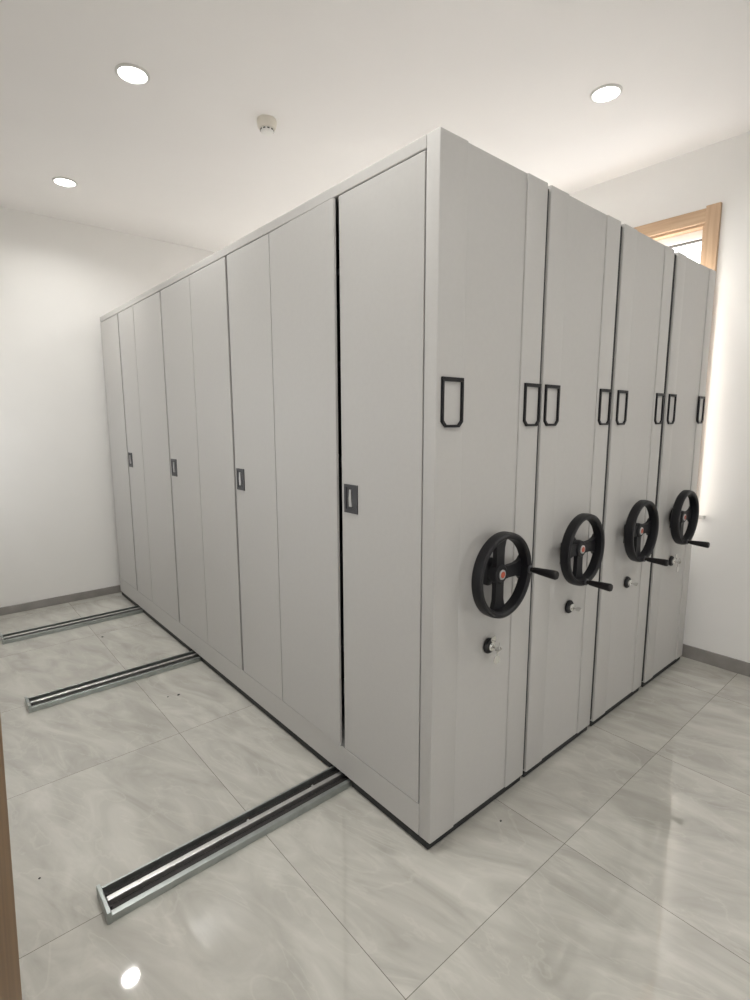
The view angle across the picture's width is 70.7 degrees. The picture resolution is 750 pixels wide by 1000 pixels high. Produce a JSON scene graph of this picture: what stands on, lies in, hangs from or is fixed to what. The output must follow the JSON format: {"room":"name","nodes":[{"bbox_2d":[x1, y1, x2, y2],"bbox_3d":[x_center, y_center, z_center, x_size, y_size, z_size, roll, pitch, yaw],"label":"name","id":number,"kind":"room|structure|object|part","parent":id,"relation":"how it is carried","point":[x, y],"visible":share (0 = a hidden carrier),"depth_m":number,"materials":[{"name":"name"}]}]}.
{"room":"archive storage room","nodes":[
{"label":"archive storage room","id":0,"kind":"room"},
{"bbox_2d":[0,206,215,606],"bbox_3d":[-2.013,-0.765,4.950,4.170,3.130,0.140,-7,11,-40],"label":"wall","id":1,"kind":"structure","parent":0,"point":[58,277],"depth_m":4.35,"materials":[{"name":"white paint"}]},
{"bbox_2d":[0,585,121,615],"bbox_3d":[-1.964,0.759,5.117,3.878,0.066,0.012,-7,11,-40],"label":"baseboard","id":2,"kind":"structure","parent":1,"relation":"attached to","point":[16,608],"depth_m":4.49,"materials":[{"name":"grey tile"}]},
{"bbox_2d":[0,592,749,999],"bbox_3d":[-0.931,1.352,1.787,7.030,0.120,6.765,-7,11,-40],"label":"floor","id":3,"kind":"structure","parent":0,"point":[617,867],"depth_m":1.89,"materials":[{"name":"tile"}]},
{"bbox_2d":[0,605,143,644],"bbox_3d":[-1.408,0.822,4.782,3.249,0.040,0.135,-7,11,-40],"label":"rail","id":4,"kind":"object","parent":3,"relation":"on","point":[102,617],"visible":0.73,"depth_m":3.99,"materials":[{"name":"metal"}]},
{"bbox_2d":[25,650,200,712],"bbox_3d":[-0.657,0.950,3.916,3.249,0.040,0.135,-7,11,-40],"label":"rail","id":5,"kind":"object","parent":3,"relation":"on","point":[38,702],"visible":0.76,"depth_m":3.12,"materials":[{"name":"metal"}]},
{"bbox_2d":[96,765,351,924],"bbox_3d":[0.362,1.127,2.729,3.249,0.040,0.135,-7,11,-40],"label":"rail","id":6,"kind":"object","parent":3,"relation":"on","point":[117,898],"visible":0.73,"depth_m":1.92,"materials":[{"name":"metal"}]},
{"bbox_2d":[100,127,558,849],"bbox_3d":[-0.763,-0.142,3.252,0.586,2.384,3.986,-7,11,-40],"label":"shelving cabinet","id":7,"kind":"object","parent":3,"relation":"on","point":[323,426],"visible":0.98,"depth_m":2.04,"materials":[{"name":"light grey painted steel"},{"name":"dark grey steel"}]},
{"bbox_3d":[-2.107,-0.364,4.365,0.012,2.181,0.463,-7,11,-40],"label":"door","id":8,"kind":"part","parent":7,"relation":"part of","materials":[{"name":"grey metal"}]},
{"bbox_3d":[-1.905,-0.314,4.124,0.006,0.111,0.090,-7,11,-40],"label":"pull handle","id":9,"kind":"part","parent":7,"relation":"part of","materials":[{"name":"grey plastic"}]},
{"bbox_3d":[-1.823,-0.316,4.038,0.012,2.181,0.360,-7,11,-40],"label":"door","id":10,"kind":"part","parent":7,"relation":"part of","materials":[{"name":"grey metal"}]},
{"bbox_3d":[-1.528,-0.266,3.699,0.012,2.181,0.534,-7,11,-40],"label":"door","id":11,"kind":"part","parent":7,"relation":"part of","materials":[{"name":"grey metal"}]},
{"bbox_3d":[-1.302,-0.211,3.432,0.006,0.111,0.090,-7,11,-40],"label":"pull handle","id":12,"kind":"part","parent":7,"relation":"part of","materials":[{"name":"grey plastic"}]},
{"bbox_3d":[-1.189,-0.208,3.309,0.012,2.181,0.459,-7,11,-40],"label":"door","id":13,"kind":"part","parent":7,"relation":"part of","materials":[{"name":"grey metal"}]},
{"bbox_3d":[-0.888,-0.156,2.964,0.012,2.181,0.451,-7,11,-40],"label":"door","id":14,"kind":"part","parent":7,"relation":"part of","materials":[{"name":"grey metal"}]},
{"bbox_3d":[-0.693,-0.107,2.732,0.006,0.111,0.082,-7,11,-40],"label":"pull handle","id":15,"kind":"part","parent":7,"relation":"part of","materials":[{"name":"grey plastic"}]},
{"bbox_3d":[-0.592,-0.106,2.624,0.012,2.181,0.411,-7,11,-40],"label":"door","id":16,"kind":"part","parent":7,"relation":"part of","materials":[{"name":"grey metal"}]},
{"bbox_3d":[-0.301,-0.055,2.284,0.012,2.181,0.480,-7,11,-39],"label":"door","id":17,"kind":"part","parent":7,"relation":"part of","materials":[{"name":"grey metal"}]},
{"bbox_3d":[-0.092,-0.004,2.041,0.006,0.111,0.082,-7,11,-40],"label":"pull handle","id":18,"kind":"part","parent":7,"relation":"part of","materials":[{"name":"grey plastic"}]},
{"bbox_3d":[0.016,-0.002,1.925,0.012,2.181,0.434,-7,11,-40],"label":"door","id":19,"kind":"part","parent":7,"relation":"part of","materials":[{"name":"grey metal"}]},
{"bbox_3d":[0.248,-0.314,1.706,0.103,0.159,0.011,-7,11,-40],"label":"label frame","id":20,"kind":"part","parent":7,"relation":"part of","materials":[{"name":"black plastic"}]},
{"bbox_3d":[0.392,0.040,1.928,0.554,2.352,0.050,-7,11,-40],"label":"panel","id":21,"kind":"part","parent":7,"relation":"part of","materials":[{"name":"grey metal"}]},
{"bbox_2d":[491,635,501,663],"bbox_3d":[0.453,0.557,1.965,0.040,0.109,0.036,3,9,20],"label":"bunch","id":22,"kind":"object","parent":7,"relation":"attached to","point":[496,660],"visible":1,"depth_m":1.96,"materials":[{"name":"silver metal"}]},
{"bbox_3d":[0.592,-0.359,1.998,0.102,0.159,0.011,-7,11,-40],"label":"label frame","id":23,"kind":"part","parent":7,"relation":"part of","materials":[{"name":"black plastic"}]},
{"bbox_2d":[521,185,620,776],"bbox_3d":[-0.320,-0.199,3.628,0.572,2.384,3.986,-7,11,-40],"label":"cabinet","id":24,"kind":"object","parent":3,"relation":"on","point":[582,246],"visible":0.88,"depth_m":2.25,"materials":[{"name":"grey metal"}]},
{"bbox_3d":[0.697,-0.373,2.087,0.100,0.159,0.011,-7,11,-40],"label":"label frame","id":25,"kind":"part","parent":24,"relation":"part of","materials":[{"name":"black plastic"}]},
{"bbox_3d":[0.838,-0.018,2.308,0.531,2.352,0.050,-7,11,-40],"label":"panel","id":26,"kind":"part","parent":24,"relation":"part of","materials":[{"name":"grey metal"}]},
{"bbox_3d":[1.028,-0.416,2.369,0.099,0.159,0.011,-7,11,-40],"label":"label frame","id":27,"kind":"part","parent":24,"relation":"part of","materials":[{"name":"black plastic"}]},
{"bbox_2d":[589,224,674,725],"bbox_3d":[0.128,-0.258,4.010,0.575,2.384,3.986,-7,11,-40],"label":"cabinet","id":28,"kind":"object","parent":3,"relation":"on","point":[630,519],"visible":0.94,"depth_m":2.63,"materials":[{"name":"grey metal"}]},
{"bbox_3d":[1.155,-0.432,2.477,0.096,0.159,0.011,-7,11,-40],"label":"label frame","id":29,"kind":"part","parent":28,"relation":"part of","materials":[{"name":"black plastic"}]},
{"bbox_3d":[1.286,-0.077,2.689,0.534,2.352,0.050,-7,11,-40],"label":"panel","id":30,"kind":"part","parent":28,"relation":"part of","materials":[{"name":"grey metal"}]},
{"bbox_3d":[1.477,-0.474,2.752,0.090,0.159,0.011,-7,11,-40],"label":"label frame","id":31,"kind":"part","parent":28,"relation":"part of","materials":[{"name":"black plastic"}]},
{"bbox_2d":[641,252,715,686],"bbox_3d":[0.589,-0.318,4.402,0.578,2.384,3.986,-7,11,-40],"label":"cabinet","id":32,"kind":"object","parent":3,"relation":"on","point":[693,283],"visible":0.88,"depth_m":3.02,"materials":[{"name":"grey metal"}]},
{"bbox_3d":[1.601,-0.490,2.857,0.092,0.159,0.011,-7,11,-40],"label":"label frame","id":33,"kind":"part","parent":32,"relation":"part of","materials":[{"name":"black plastic"}]},
{"bbox_2d":[675,554,681,571],"bbox_3d":[1.761,0.365,3.075,0.040,0.109,0.036,3,9,20],"label":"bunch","id":34,"kind":"object","parent":32,"relation":"attached to","point":[676,555],"visible":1,"depth_m":3.07,"materials":[{"name":"silver metal"}]},
{"bbox_3d":[1.933,-0.534,3.140,0.086,0.159,0.011,-7,11,-40],"label":"label frame","id":35,"kind":"part","parent":32,"relation":"part of","materials":[{"name":"black plastic"}]},
{"bbox_2d":[0,0,749,251],"bbox_3d":[0.145,-2.018,2.223,4.170,0.150,6.765,-7,11,-40],"label":"ceiling","id":36,"kind":"structure","parent":0,"point":[182,156],"depth_m":2.62,"materials":[{"name":"white paint"}]},
{"bbox_2d":[52,177,77,187],"bbox_3d":[-2.082,-2.132,3.551,0.149,0.009,0.149,-7,11,-40],"label":"recessed light","id":37,"kind":"object","parent":36,"relation":"in","point":[61,181],"visible":1,"depth_m":3.55,"materials":[{"name":"grey plastic"}]},
{"bbox_2d":[115,63,149,84],"bbox_3d":[-1.122,-1.968,2.448,0.149,0.009,0.149,-7,11,-40],"label":"recessed light","id":38,"kind":"object","parent":36,"relation":"in","point":[130,73],"visible":1,"depth_m":2.44,"materials":[{"name":"grey plastic"}]},
{"bbox_2d":[257,115,276,135],"bbox_3d":[-0.578,-1.995,2.831,0.104,0.072,0.104,-7,11,-40],"label":"smoke detector","id":39,"kind":"object","parent":36,"relation":"attached to","point":[267,124],"visible":1,"depth_m":2.80,"materials":[{"name":"beige plastic"}]},
{"bbox_2d":[590,83,622,102],"bbox_3d":[1.135,-1.996,2.601,0.149,0.009,0.149,-7,11,-40],"label":"recessed light","id":40,"kind":"object","parent":36,"relation":"in","point":[605,93],"visible":1,"depth_m":2.60,"materials":[{"name":"grey plastic"}]},
{"bbox_2d":[569,131,749,662],"bbox_3d":[1.676,-0.595,3.767,0.140,3.130,6.485,-7,11,-40],"label":"wall","id":41,"kind":"structure","parent":0,"point":[717,618],"depth_m":3.20,"materials":[{"name":"white paint"}]},
{"bbox_2d":[634,202,721,518],"bbox_3d":[1.616,-0.891,3.764,0.175,1.862,1.492,-7,11,-40],"label":"window","id":42,"kind":"structure","parent":41,"relation":"in","point":[703,225],"depth_m":3.20,"materials":[{"name":"brown wood"}]},
{"bbox_3d":[1.641,-0.854,3.791,0.050,1.735,1.186,-7,11,-40],"label":"frame","id":43,"kind":"part","parent":42,"relation":"part of","materials":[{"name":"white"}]},
{"bbox_2d":[681,644,749,676],"bbox_3d":[1.625,0.919,3.940,0.012,0.085,6.473,-7,11,-40],"label":"baseboard","id":44,"kind":"structure","parent":41,"relation":"attached to","point":[704,656],"depth_m":3.33,"materials":[{"name":"grey tile"}]},
{"bbox_3d":[-1.378,-0.197,1.168,0.140,3.130,6.485,-7,11,-40],"label":"wall","id":45,"kind":"structure","parent":0,"visible":0},
{"bbox_2d":[0,715,21,999],"bbox_3d":[-0.039,0.514,-0.182,0.283,2.120,1.860,-6,10,-32],"label":"door","id":46,"kind":"structure","parent":45,"relation":"in","point":[10,979],"depth_m":0.60,"materials":[{"name":"brown wood"}]}
]}

